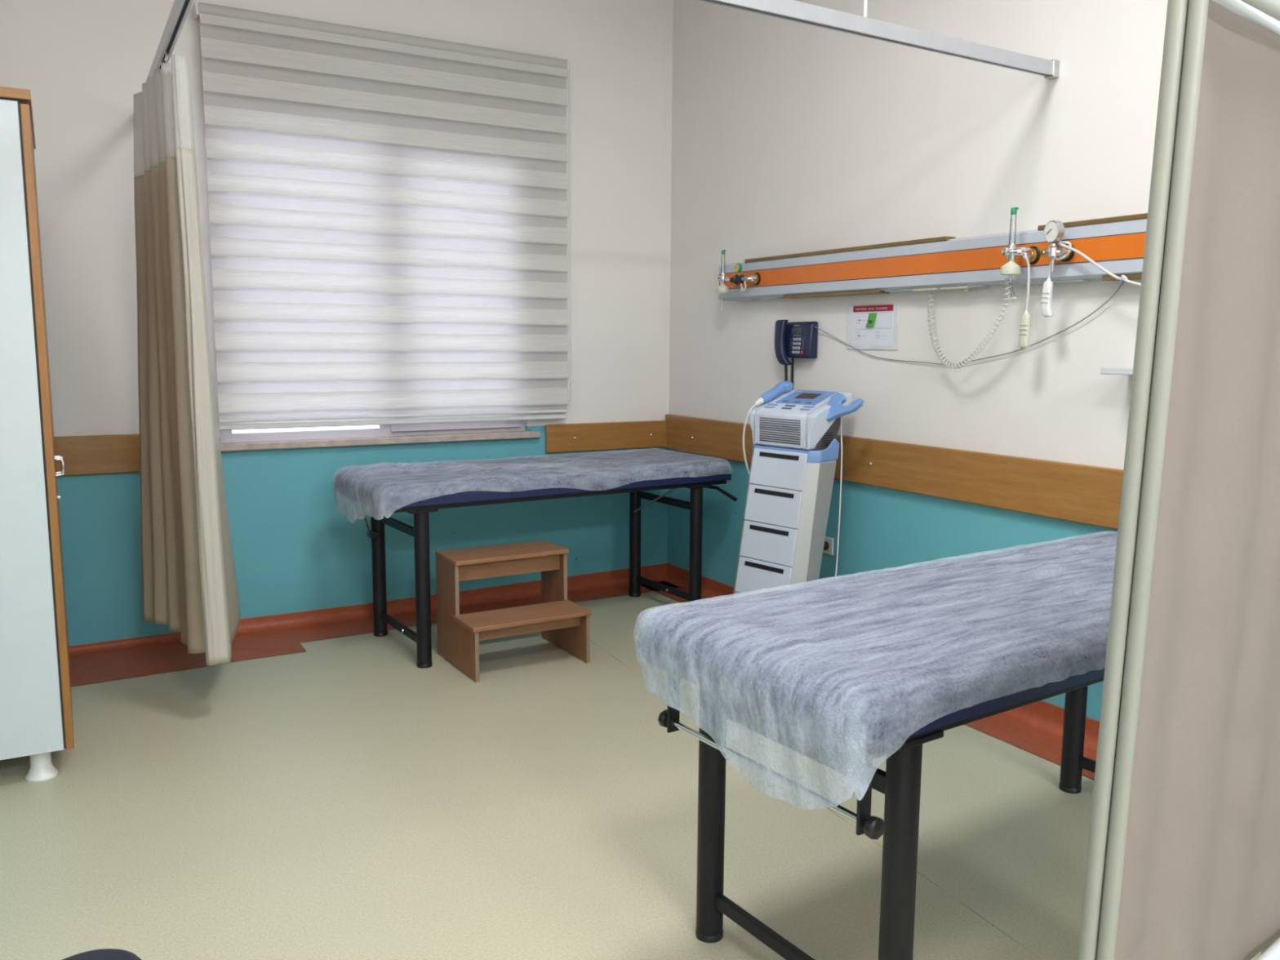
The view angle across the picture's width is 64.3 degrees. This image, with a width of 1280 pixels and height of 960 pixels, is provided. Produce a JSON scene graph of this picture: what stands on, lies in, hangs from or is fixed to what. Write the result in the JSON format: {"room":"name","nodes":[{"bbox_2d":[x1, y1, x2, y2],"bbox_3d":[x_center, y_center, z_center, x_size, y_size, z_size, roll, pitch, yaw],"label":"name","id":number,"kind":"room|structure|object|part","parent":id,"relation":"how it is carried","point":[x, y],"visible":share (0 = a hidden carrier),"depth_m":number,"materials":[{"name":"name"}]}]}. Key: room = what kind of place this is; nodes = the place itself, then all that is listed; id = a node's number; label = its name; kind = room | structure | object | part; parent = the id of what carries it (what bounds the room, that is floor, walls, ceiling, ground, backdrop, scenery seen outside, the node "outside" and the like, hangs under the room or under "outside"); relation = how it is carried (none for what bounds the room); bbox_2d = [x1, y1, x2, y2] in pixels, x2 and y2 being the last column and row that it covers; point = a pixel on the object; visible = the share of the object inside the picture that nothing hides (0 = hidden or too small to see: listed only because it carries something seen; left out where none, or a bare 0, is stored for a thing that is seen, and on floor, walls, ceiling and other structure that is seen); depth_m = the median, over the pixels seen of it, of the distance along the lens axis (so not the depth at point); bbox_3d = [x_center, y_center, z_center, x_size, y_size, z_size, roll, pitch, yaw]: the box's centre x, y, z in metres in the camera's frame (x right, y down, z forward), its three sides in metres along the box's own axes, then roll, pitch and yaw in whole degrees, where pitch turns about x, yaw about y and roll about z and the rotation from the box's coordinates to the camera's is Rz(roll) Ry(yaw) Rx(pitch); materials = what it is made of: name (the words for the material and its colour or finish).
{"room":"hospital room","nodes":[
{"label":"hospital room","id":0,"kind":"room"},
{"bbox_2d":[0,0,673,645],"bbox_3d":[-1.566,-1.046,5.262,4.260,3.550,0.280,-4,9,-29],"label":"wall","id":1,"kind":"structure","parent":0,"point":[82,64],"depth_m":5.17,"materials":[{"name":"paint"}]},
{"bbox_2d":[53,433,140,475],"bbox_3d":[-2.651,-0.105,4.590,1.198,0.179,0.025,-4,9,-29],"label":"trim","id":2,"kind":"structure","parent":1,"relation":"attached to","point":[90,455],"depth_m":4.67,"materials":[{"name":"brown wood"}]},
{"bbox_2d":[239,628,306,651],"bbox_3d":[-1.818,0.788,4.897,0.328,0.001,0.435,-4,9,-29],"label":"trim","id":3,"kind":"structure","parent":1,"relation":"attached to","point":[304,650],"depth_m":4.81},
{"bbox_2d":[68,562,680,686],"bbox_3d":[-1.373,0.709,5.134,3.860,0.102,0.542,-4,9,-29],"label":"baseboard","id":4,"kind":"structure","parent":1,"relation":"attached to","point":[357,619],"depth_m":5.14,"materials":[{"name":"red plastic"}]},
{"bbox_2d":[219,420,540,451],"bbox_3d":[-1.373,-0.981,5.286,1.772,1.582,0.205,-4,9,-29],"label":"windowsill","id":5,"kind":"structure","parent":1,"relation":"in","point":[509,429],"depth_m":5.33,"materials":[{"name":"white stone"}]},
{"bbox_3d":[-1.378,-0.214,5.389,1.772,0.035,0.205,-4,9,-29],"label":"sill","id":6,"kind":"part","parent":5,"relation":"part of","materials":[{"name":"stone"}]},
{"bbox_3d":[-0.991,-1.009,5.465,0.735,1.478,0.021,-4,9,-29],"label":"sash","id":7,"kind":"part","parent":5,"relation":"part of","materials":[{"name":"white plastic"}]},
{"bbox_2d":[192,0,573,430],"bbox_3d":[-1.205,-1.256,5.200,1.883,1.943,0.108,-4,9,-29],"label":"zebra blind","id":8,"kind":"object","parent":1,"relation":"attached to","point":[388,211],"visible":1,"depth_m":5.10,"materials":[{"name":"fabric"}]},
{"bbox_3d":[-0.398,-1.379,5.623,0.008,1.730,0.006,-4,9,-29],"label":"pull chain","id":9,"kind":"part","parent":8,"relation":"part of","materials":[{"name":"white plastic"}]},
{"bbox_3d":[-0.380,-1.379,5.623,0.008,1.730,0.006,-4,9,-29],"label":"pull chain","id":10,"kind":"part","parent":8,"relation":"part of","materials":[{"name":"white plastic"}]},
{"bbox_2d":[545,420,666,453],"bbox_3d":[-0.176,-0.258,5.986,0.821,0.161,0.034,-4,9,-29],"label":"trim","id":11,"kind":"structure","parent":1,"relation":"attached to","point":[562,437],"depth_m":5.96,"materials":[{"name":"brown wood"}]},
{"bbox_2d":[0,591,1261,959],"bbox_3d":[0.795,1.359,1.375,4.260,0.150,9.880,-4,9,-29],"label":"floor","id":12,"kind":"structure","parent":0,"point":[344,797],"depth_m":3.05,"materials":[{"name":"laminate"}]},
{"bbox_2d":[0,86,74,782],"bbox_3d":[-2.333,-0.136,3.517,0.596,2.202,0.942,-4,9,-29],"label":"wardrobe","id":13,"kind":"object","parent":12,"relation":"on","point":[36,708],"visible":1,"depth_m":3.23,"materials":[{"name":"white laminate"}]},
{"bbox_3d":[-1.995,-0.155,3.437,0.024,2.056,0.461,-4,9,-29],"label":"door","id":14,"kind":"part","parent":13,"relation":"part of","materials":[{"name":"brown wood"}]},
{"bbox_3d":[-2.225,-0.210,3.838,0.024,2.056,0.461,-4,9,-29],"label":"door","id":15,"kind":"part","parent":13,"relation":"part of","materials":[{"name":"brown wood"}]},
{"bbox_3d":[-2.107,-0.055,3.699,0.034,0.071,0.012,-4,9,-29],"label":"handle","id":16,"kind":"part","parent":13,"relation":"part of","materials":[{"name":"silver metal"}]},
{"bbox_3d":[-2.072,-0.047,3.639,0.034,0.071,0.012,-4,9,-29],"label":"handle","id":17,"kind":"part","parent":13,"relation":"part of","materials":[{"name":"silver metal"}]},
{"bbox_2d":[62,948,141,959],"bbox_3d":[-0.873,1.027,1.486,0.380,0.459,0.380,8,11,44],"label":"stool","id":18,"kind":"object","parent":12,"relation":"on","point":[104,953],"visible":1,"depth_m":1.66,"materials":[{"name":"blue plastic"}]},
{"bbox_2d":[435,540,591,683],"bbox_3d":[-0.587,0.583,4.672,0.571,0.492,0.487,-4,9,-31],"label":"step stool","id":19,"kind":"object","parent":12,"relation":"on","point":[564,623],"visible":1,"depth_m":4.63,"materials":[{"name":"brown wood"}]},
{"bbox_3d":[-0.818,0.606,4.543,0.018,0.466,0.475,-4,9,-31],"label":"panel","id":20,"kind":"part","parent":19,"relation":"part of","materials":[{"name":"brown wood"}]},
{"bbox_3d":[-0.356,0.572,4.817,0.018,0.466,0.475,-4,9,-31],"label":"panel","id":21,"kind":"part","parent":19,"relation":"part of","materials":[{"name":"brown wood"}]},
{"bbox_2d":[334,449,737,668],"bbox_3d":[-0.479,0.341,5.165,1.910,0.842,0.778,-5,9,-33],"label":"bed","id":22,"kind":"object","parent":12,"relation":"on","point":[528,487],"visible":0.86,"depth_m":4.92,"materials":[{"name":"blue fabric"}]},
{"bbox_3d":[-1.307,0.184,4.868,0.010,0.189,0.211,-1,8,-9],"label":"roll rod","id":23,"kind":"part","parent":22,"relation":"part of","materials":[{"name":"metal"}]},
{"bbox_3d":[-1.290,0.414,5.033,0.066,0.714,0.066,-5,9,-33],"label":"leg","id":24,"kind":"part","parent":22,"relation":"part of","materials":[{"name":"black metal"}]},
{"bbox_3d":[-0.967,0.132,4.501,0.130,0.014,0.080,-5,9,-33],"label":"leg plate","id":25,"kind":"part","parent":22,"relation":"part of","materials":[{"name":"black metal"}]},
{"bbox_3d":[-0.969,0.481,4.548,0.066,0.714,0.066,-5,9,-33],"label":"leg","id":26,"kind":"part","parent":22,"relation":"part of","materials":[{"name":"black metal"}]},
{"bbox_2d":[332,448,732,523],"bbox_3d":[-0.495,0.015,5.146,1.952,0.263,0.753,-5,9,-33],"label":"sheet","id":27,"kind":"object","parent":22,"relation":"on","point":[358,508],"visible":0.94,"depth_m":4.75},
{"bbox_3d":[-0.495,-0.029,5.144,1.910,0.104,0.710,-5,9,-33],"label":"mattress","id":28,"kind":"part","parent":22,"relation":"part of","materials":[{"name":"fabric"}]},
{"bbox_3d":[-0.496,0.032,5.152,1.850,0.026,0.660,-5,9,-33],"label":"board","id":29,"kind":"part","parent":22,"relation":"part of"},
{"bbox_3d":[-0.028,0.312,5.855,0.066,0.714,0.066,-5,9,-33],"label":"leg","id":30,"kind":"part","parent":22,"relation":"part of","materials":[{"name":"black metal"}]},
{"bbox_3d":[0.090,0.106,5.580,0.011,0.235,0.525,-4,9,-29],"label":"brace rod","id":31,"kind":"part","parent":22,"relation":"part of","materials":[{"name":"metal"}]},
{"bbox_3d":[0.294,0.380,5.369,0.066,0.714,0.066,-5,9,-33],"label":"leg","id":32,"kind":"part","parent":22,"relation":"part of","materials":[{"name":"black metal"}]},
{"bbox_3d":[0.296,0.031,5.322,0.130,0.014,0.080,-5,9,-33],"label":"leg plate","id":33,"kind":"part","parent":22,"relation":"part of","materials":[{"name":"black metal"}]},
{"bbox_3d":[0.414,0.059,5.381,0.227,0.087,0.078,4,8,25],"label":"lever","id":34,"kind":"part","parent":22,"relation":"part of","materials":[{"name":"black plastic"}]},
{"bbox_2d":[732,389,863,598],"bbox_3d":[0.690,0.217,4.656,0.487,1.238,0.584,-6,10,-40],"label":"machine","id":35,"kind":"object","parent":12,"relation":"on","point":[796,447],"visible":0.8,"depth_m":4.59,"materials":[{"name":"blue plastic"}]},
{"bbox_3d":[0.543,0.625,4.662,0.046,0.164,0.322,-6,10,-40],"label":"drawer","id":36,"kind":"part","parent":35,"relation":"part of","materials":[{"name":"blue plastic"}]},
{"bbox_3d":[0.566,0.456,4.657,0.046,0.164,0.322,-6,10,-40],"label":"drawer","id":37,"kind":"part","parent":35,"relation":"part of","materials":[{"name":"white plastic"}]},
{"bbox_2d":[742,380,793,475],"bbox_3d":[0.600,0.106,4.891,0.297,1.157,0.095,-4,9,-31],"label":"ultrasound handpiece","id":38,"kind":"object","parent":35,"relation":"on","point":[783,387],"visible":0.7,"depth_m":4.80,"materials":[{"name":"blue plastic"}]},
{"bbox_3d":[0.619,-0.409,4.815,0.152,0.093,0.054,-6,10,-40],"label":"handle","id":39,"kind":"part","parent":38,"relation":"part of","materials":[{"name":"blue plastic"}]},
{"bbox_3d":[0.588,0.287,4.653,0.046,0.164,0.322,-6,10,-40],"label":"drawer","id":40,"kind":"part","parent":35,"relation":"part of","materials":[{"name":"white plastic"}]},
{"bbox_3d":[0.610,0.118,4.648,0.046,0.164,0.322,-6,10,-40],"label":"drawer","id":41,"kind":"part","parent":35,"relation":"part of","materials":[{"name":"white plastic"}]},
{"bbox_3d":[0.632,-0.051,4.644,0.046,0.164,0.322,-6,10,-40],"label":"drawer","id":42,"kind":"part","parent":35,"relation":"part of","materials":[{"name":"white plastic"}]},
{"bbox_2d":[759,417,800,444],"bbox_3d":[0.634,-0.224,4.621,0.006,0.108,0.244,-6,10,-40],"label":"grille","id":43,"kind":"object","parent":35,"relation":"attached to","point":[772,430],"depth_m":4.62,"materials":[{"name":"grey plastic"}]},
{"bbox_3d":[0.794,0.321,4.558,0.234,0.793,0.009,-7,11,-44],"label":"panel","id":44,"kind":"part","parent":35,"relation":"part of","materials":[{"name":"white plastic"}]},
{"bbox_2d":[821,432,832,446],"bbox_3d":[0.838,-0.183,4.569,0.080,0.059,0.002,-6,10,-40],"label":"vent","id":45,"kind":"object","parent":35,"relation":"attached to","point":[825,433],"depth_m":4.57,"materials":[{"name":"plastic"}]},
{"bbox_2d":[640,533,1117,959],"bbox_3d":[0.983,0.693,2.618,1.910,0.842,0.778,-5,9,-34],"label":"bed","id":46,"kind":"object","parent":12,"relation":"on","point":[900,782],"visible":0.71,"depth_m":2.17,"materials":[{"name":"blue fabric"}]},
{"bbox_3d":[0.066,0.565,2.404,0.042,0.042,0.037,-5,9,-34],"label":"knob","id":47,"kind":"part","parent":46,"relation":"part of","materials":[{"name":"black plastic"}]},
{"bbox_3d":[0.174,0.768,2.472,0.066,0.714,0.066,-5,9,-34],"label":"leg","id":48,"kind":"part","parent":46,"relation":"part of","materials":[{"name":"black metal"}]},
{"bbox_3d":[0.247,0.602,2.141,0.015,0.015,0.606,-5,9,-34],"label":"roll rod","id":49,"kind":"part","parent":46,"relation":"part of","materials":[{"name":"silver metal"}]},
{"bbox_3d":[0.428,0.639,1.878,0.042,0.042,0.037,-5,9,-34],"label":"knob","id":50,"kind":"part","parent":46,"relation":"part of","materials":[{"name":"black plastic"}]},
{"bbox_2d":[633,531,1116,809],"bbox_3d":[0.969,0.396,2.605,1.951,0.293,0.750,-5,9,-34],"label":"sheet","id":51,"kind":"object","parent":46,"relation":"on","point":[801,737],"visible":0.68,"depth_m":2.02,"materials":[{"name":"white fabric"}]},
{"bbox_3d":[0.966,0.324,2.596,1.910,0.104,0.710,-5,9,-34],"label":"mattress","id":52,"kind":"part","parent":46,"relation":"part of","materials":[{"name":"fabric"}]},
{"bbox_3d":[0.469,0.497,1.931,0.188,0.030,0.030,-5,9,-34],"label":"roll arm","id":53,"kind":"part","parent":46,"relation":"part of"},
{"bbox_3d":[0.504,0.835,1.992,0.066,0.714,0.066,-5,9,-34],"label":"leg","id":54,"kind":"part","parent":46,"relation":"part of","materials":[{"name":"black metal"}]},
{"bbox_3d":[0.966,0.384,2.605,1.850,0.026,0.660,-5,9,-34],"label":"board","id":55,"kind":"part","parent":46,"relation":"part of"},
{"bbox_3d":[0.506,0.486,1.945,0.130,0.014,0.080,-5,9,-34],"label":"leg plate","id":56,"kind":"part","parent":46,"relation":"part of","materials":[{"name":"black metal"}]},
{"bbox_3d":[1.422,0.663,3.315,0.066,0.714,0.066,-5,9,-34],"label":"leg","id":57,"kind":"part","parent":46,"relation":"part of","materials":[{"name":"black metal"}]},
{"bbox_2d":[1077,0,1279,959],"bbox_3d":[1.004,0.261,1.695,0.972,1.945,0.126,-6,10,-39],"label":"folding screen","id":58,"kind":"object","parent":12,"relation":"on","point":[1183,859],"visible":1,"depth_m":1.52,"materials":[{"name":"beige fabric"}]},
{"bbox_3d":[1.026,-0.686,1.610,0.838,0.037,0.206,-4,9,-29],"label":"rail","id":59,"kind":"part","parent":58,"relation":"part of","materials":[{"name":"white metal"}]},
{"bbox_3d":[1.077,-0.680,1.565,0.848,0.037,0.037,-6,10,-39],"label":"rail","id":60,"kind":"part","parent":58,"relation":"part of","materials":[{"name":"white metal"}]},
{"bbox_3d":[1.015,0.880,1.745,0.848,0.025,0.025,-6,10,-39],"label":"rail","id":61,"kind":"part","parent":58,"relation":"part of","materials":[{"name":"white metal"}]},
{"bbox_2d":[666,0,1279,720],"bbox_3d":[2.592,-0.591,2.092,0.200,3.550,9.400,-4,9,-29],"label":"wall","id":62,"kind":"structure","parent":0,"point":[788,137],"depth_m":4.36,"materials":[{"name":"paint"}]},
{"bbox_2d":[774,320,817,389],"bbox_3d":[0.761,-0.562,5.029,0.098,0.454,0.238,-4,9,-29],"label":"wall telephone","id":63,"kind":"object","parent":62,"relation":"attached to","point":[793,340],"visible":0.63,"depth_m":5.02,"materials":[{"name":"blue plastic"}]},
{"bbox_3d":[0.745,-0.478,5.084,0.037,0.272,0.064,-7,11,-44],"label":"coiled cord","id":64,"kind":"part","parent":63,"relation":"part of","materials":[{"name":"black plastic"}]},
{"bbox_2d":[817,541,828,583],"bbox_3d":[0.868,0.543,4.978,0.090,0.492,0.047,0,8,0],"label":"plug","id":65,"kind":"object","parent":62,"relation":"attached to","point":[826,544],"visible":0.07,"depth_m":4.93,"materials":[{"name":"black plastic"}]},
{"bbox_2d":[822,536,834,555],"bbox_3d":[0.911,0.319,4.957,0.014,0.084,0.084,-4,9,-29],"label":"wall socket","id":66,"kind":"object","parent":62,"relation":"attached to","point":[830,541],"visible":0.62,"depth_m":4.93,"materials":[{"name":"white plastic"}]},
{"bbox_2d":[644,562,1099,779],"bbox_3d":[2.379,1.129,2.207,0.256,0.102,9.400,-4,9,-29],"label":"baseboard","id":67,"kind":"structure","parent":62,"relation":"attached to","point":[1036,728],"depth_m":3.89,"materials":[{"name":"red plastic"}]},
{"bbox_2d":[846,302,899,350],"bbox_3d":[1.048,-0.691,4.599,0.007,0.204,0.330,-4,9,-29],"label":"notice","id":68,"kind":"object","parent":62,"relation":"attached to","point":[883,335],"visible":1,"depth_m":4.58,"materials":[{"name":"white paper"}]},
{"bbox_2d":[866,312,876,327],"bbox_3d":[1.042,-0.720,4.590,0.007,0.062,0.064,-4,9,-29],"label":"sticky note","id":69,"kind":"object","parent":68,"relation":"attached to","point":[872,317],"visible":1,"depth_m":4.59,"materials":[{"name":"green paper"}]},
{"bbox_2d":[664,413,1123,529],"bbox_3d":[1.617,0.055,3.652,0.038,0.210,5.898,-4,9,-29],"label":"trim","id":70,"kind":"structure","parent":62,"relation":"attached to","point":[1090,495],"depth_m":4.16,"materials":[{"name":"brown wood"}]},
{"bbox_2d":[718,213,1147,301],"bbox_3d":[1.671,-0.768,3.376,0.117,0.224,4.964,-4,9,-29],"label":"panel","id":71,"kind":"object","parent":62,"relation":"attached to","point":[1117,243],"visible":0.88,"depth_m":4.12,"materials":[{"name":"grey metal"}]},
{"bbox_2d":[724,262,751,291],"bbox_3d":[0.488,-1.043,5.260,0.054,0.145,0.247,-6,10,-41],"label":"gas regulator","id":72,"kind":"object","parent":71,"relation":"attached to","point":[737,279],"visible":1,"depth_m":5.21,"materials":[{"name":"metal"}]},
{"bbox_2d":[715,249,728,311],"bbox_3d":[0.431,-1.041,5.335,0.072,0.320,0.066,-4,9,-29],"label":"oxygen flowmeter","id":73,"kind":"object","parent":72,"relation":"attached to","point":[722,288],"visible":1,"depth_m":5.32,"materials":[{"name":"silver metal"}]},
{"bbox_3d":[0.412,-1.055,5.323,0.028,0.029,0.029,-4,9,-29],"label":"valve knob","id":74,"kind":"part","parent":73,"relation":"part of","materials":[{"name":"silver metal"}]},
{"bbox_3d":[0.433,-1.004,5.342,0.066,0.044,0.066,-4,9,-29],"label":"humidifier lid","id":75,"kind":"part","parent":73,"relation":"part of","materials":[{"name":"beige plastic"}]},
{"bbox_3d":[0.531,-0.990,5.199,0.009,0.055,0.042,-3,8,-23],"label":"security cord","id":76,"kind":"part","parent":72,"relation":"part of","materials":[{"name":"white plastic"}]},
{"bbox_2d":[750,272,760,285],"bbox_3d":[0.581,-1.025,5.192,0.038,0.066,0.066,-4,9,-29],"label":"outlet","id":77,"kind":"object","parent":71,"relation":"attached to","point":[756,277],"depth_m":5.18,"materials":[{"name":"gold metal"}]},
{"bbox_2d":[782,289,889,298],"bbox_3d":[0.903,-0.866,4.758,0.064,0.014,0.680,-4,9,-29],"label":"lamp","id":78,"kind":"object","parent":71,"relation":"attached to","point":[789,294],"depth_m":4.77,"materials":[{"name":"brown metal"}]},
{"bbox_2d":[744,235,955,262],"bbox_3d":[0.911,-1.057,4.710,0.054,0.017,1.395,-4,9,-29],"label":"lamp","id":79,"kind":"object","parent":71,"relation":"on","point":[940,241],"depth_m":4.55,"materials":[{"name":"brown wood"}]},
{"bbox_3d":[1.205,-0.793,4.245,0.060,0.011,0.140,-4,9,-29],"label":"socket plate","id":80,"kind":"part","parent":71,"relation":"part of","materials":[{"name":"beige plastic"}]},
{"bbox_3d":[1.284,-0.774,4.107,0.060,0.011,0.140,-4,9,-29],"label":"socket plate","id":81,"kind":"part","parent":71,"relation":"part of","materials":[{"name":"beige plastic"}]},
{"bbox_2d":[927,277,1011,368],"bbox_3d":[1.277,-0.609,4.014,0.044,0.343,0.528,-2,8,-18],"label":"coiled cord","id":82,"kind":"object","parent":71,"relation":"hanging from","point":[974,353],"visible":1,"depth_m":4.00,"materials":[{"name":"white plastic"}]},
{"bbox_2d":[1000,207,1031,301],"bbox_3d":[1.366,-0.824,3.721,0.092,0.334,0.087,-4,9,-29],"label":"oxygen flowmeter","id":83,"kind":"object","parent":71,"relation":"attached to","point":[1011,268],"visible":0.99,"depth_m":3.71,"materials":[{"name":"silver metal"}]},
{"bbox_3d":[1.335,-0.832,3.712,0.030,0.032,0.032,-4,9,-29],"label":"valve knob","id":84,"kind":"part","parent":83,"relation":"part of","materials":[{"name":"silver metal"}]},
{"bbox_3d":[1.359,-0.777,3.733,0.072,0.048,0.072,-4,9,-29],"label":"humidifier lid","id":85,"kind":"part","parent":83,"relation":"part of","materials":[{"name":"beige plastic"}]},
{"bbox_2d":[1018,252,1031,348],"bbox_3d":[1.407,-0.656,3.710,0.029,0.352,0.040,-5,9,-35],"label":"handset","id":86,"kind":"object","parent":71,"relation":"hanging from","point":[1024,331],"visible":1,"depth_m":3.71,"materials":[{"name":"beige plastic"}]},
{"bbox_3d":[1.404,-0.724,3.705,0.025,0.216,0.025,1,8,8],"label":"cord","id":87,"kind":"part","parent":86,"relation":"part of","materials":[{"name":"white plastic"}]},
{"bbox_2d":[1022,245,1039,264],"bbox_3d":[1.425,-0.822,3.724,0.038,0.066,0.066,-4,9,-29],"label":"outlet","id":88,"kind":"object","parent":71,"relation":"attached to","point":[1033,257],"depth_m":3.71,"materials":[{"name":"gold metal"}]},
{"bbox_2d":[1040,262,1053,317],"bbox_3d":[1.460,-0.693,3.624,0.028,0.228,0.062,-5,9,-32],"label":"handset","id":89,"kind":"object","parent":71,"relation":"hanging from","point":[1047,289],"visible":1,"depth_m":3.63,"materials":[{"name":"white plastic"}]},
{"bbox_3d":[1.468,-0.760,3.608,0.010,0.091,0.043,-7,11,-45],"label":"cord","id":90,"kind":"part","parent":89,"relation":"part of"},
{"bbox_2d":[1040,220,1064,272],"bbox_3d":[1.458,-0.822,3.590,0.059,0.178,0.089,-4,9,-29],"label":"vacuum regulator","id":91,"kind":"object","parent":71,"relation":"attached to","point":[1054,230],"visible":1,"depth_m":3.57,"materials":[{"name":"silver metal"}]},
{"bbox_3d":[1.435,-0.807,3.619,0.028,0.028,0.020,-4,9,-29],"label":"valve knob","id":92,"kind":"part","parent":91,"relation":"part of","materials":[{"name":"gold metal"}]},
{"bbox_2d":[1058,244,1074,262],"bbox_3d":[1.496,-0.805,3.599,0.038,0.066,0.066,-4,9,-29],"label":"outlet","id":93,"kind":"object","parent":71,"relation":"attached to","point":[1070,258],"depth_m":3.59,"materials":[{"name":"gold metal"}]},
{"bbox_2d":[1037,213,1147,230],"bbox_3d":[2.167,-0.754,2.524,0.054,0.017,2.804,-4,9,-29],"label":"lamp","id":94,"kind":"object","parent":71,"relation":"on","point":[1138,219],"depth_m":3.47,"materials":[{"name":"brown wood"}]},
{"bbox_2d":[1048,240,1141,286],"bbox_3d":[1.553,-0.724,3.424,0.038,0.195,0.456,-3,8,-24],"label":"cord","id":95,"kind":"object","parent":71,"relation":"attached to","point":[1062,243],"visible":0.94,"depth_m":3.46,"materials":[{"name":"white plastic"}]},
{"bbox_2d":[1102,274,1142,280],"bbox_3d":[1.927,-0.620,2.976,0.064,0.014,1.260,-4,9,-29],"label":"lamp","id":96,"kind":"object","parent":71,"relation":"attached to","point":[1104,277],"depth_m":3.44,"materials":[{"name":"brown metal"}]},
{"bbox_2d":[814,280,1124,364],"bbox_3d":[1.260,-0.633,4.204,0.028,0.315,1.648,-4,9,-29],"label":"wire","id":97,"kind":"object","parent":62,"relation":"attached to","point":[1123,281],"visible":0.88,"depth_m":3.96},
{"bbox_2d":[1100,367,1133,375],"bbox_3d":[1.707,-0.327,3.328,0.154,0.073,0.352,-4,9,-29],"label":"wall shelf","id":98,"kind":"object","parent":62,"relation":"attached to","point":[1107,371],"visible":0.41,"depth_m":3.38,"materials":[{"name":"white ceramic"}]},
{"bbox_3d":[0.821,-2.308,0.883,4.260,0.150,9.880,-4,9,-29],"label":"ceiling","id":99,"kind":"structure","parent":0,"visible":0},
{"bbox_2d":[145,0,193,82],"bbox_3d":[-1.593,-2.009,3.369,0.034,1.136,2.721,-4,9,-29],"label":"rail","id":100,"kind":"object","parent":99,"relation":"hanging from","point":[180,9],"visible":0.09,"depth_m":3.26,"materials":[{"name":"metal"}]},
{"bbox_2d":[133,51,240,666],"bbox_3d":[-1.779,-0.431,4.043,0.404,2.203,0.936,-4,9,-29],"label":"curtain","id":101,"kind":"object","parent":100,"relation":"hanging from","point":[189,580],"visible":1,"depth_m":3.84,"materials":[{"name":"beige fabric"}]},
{"bbox_2d":[698,0,1059,79],"bbox_3d":[0.317,-1.933,2.899,2.800,1.137,0.040,-4,9,-31],"label":"rail","id":102,"kind":"object","parent":99,"relation":"hanging from","point":[789,10],"visible":1,"depth_m":3.26,"materials":[{"name":"metal"}]},
{"bbox_3d":[0.713,-1.989,3.137,0.010,1.083,0.011,-4,9,-31],"label":"hanger rod","id":103,"kind":"part","parent":102,"relation":"part of","materials":[{"name":"white metal"}]}
]}

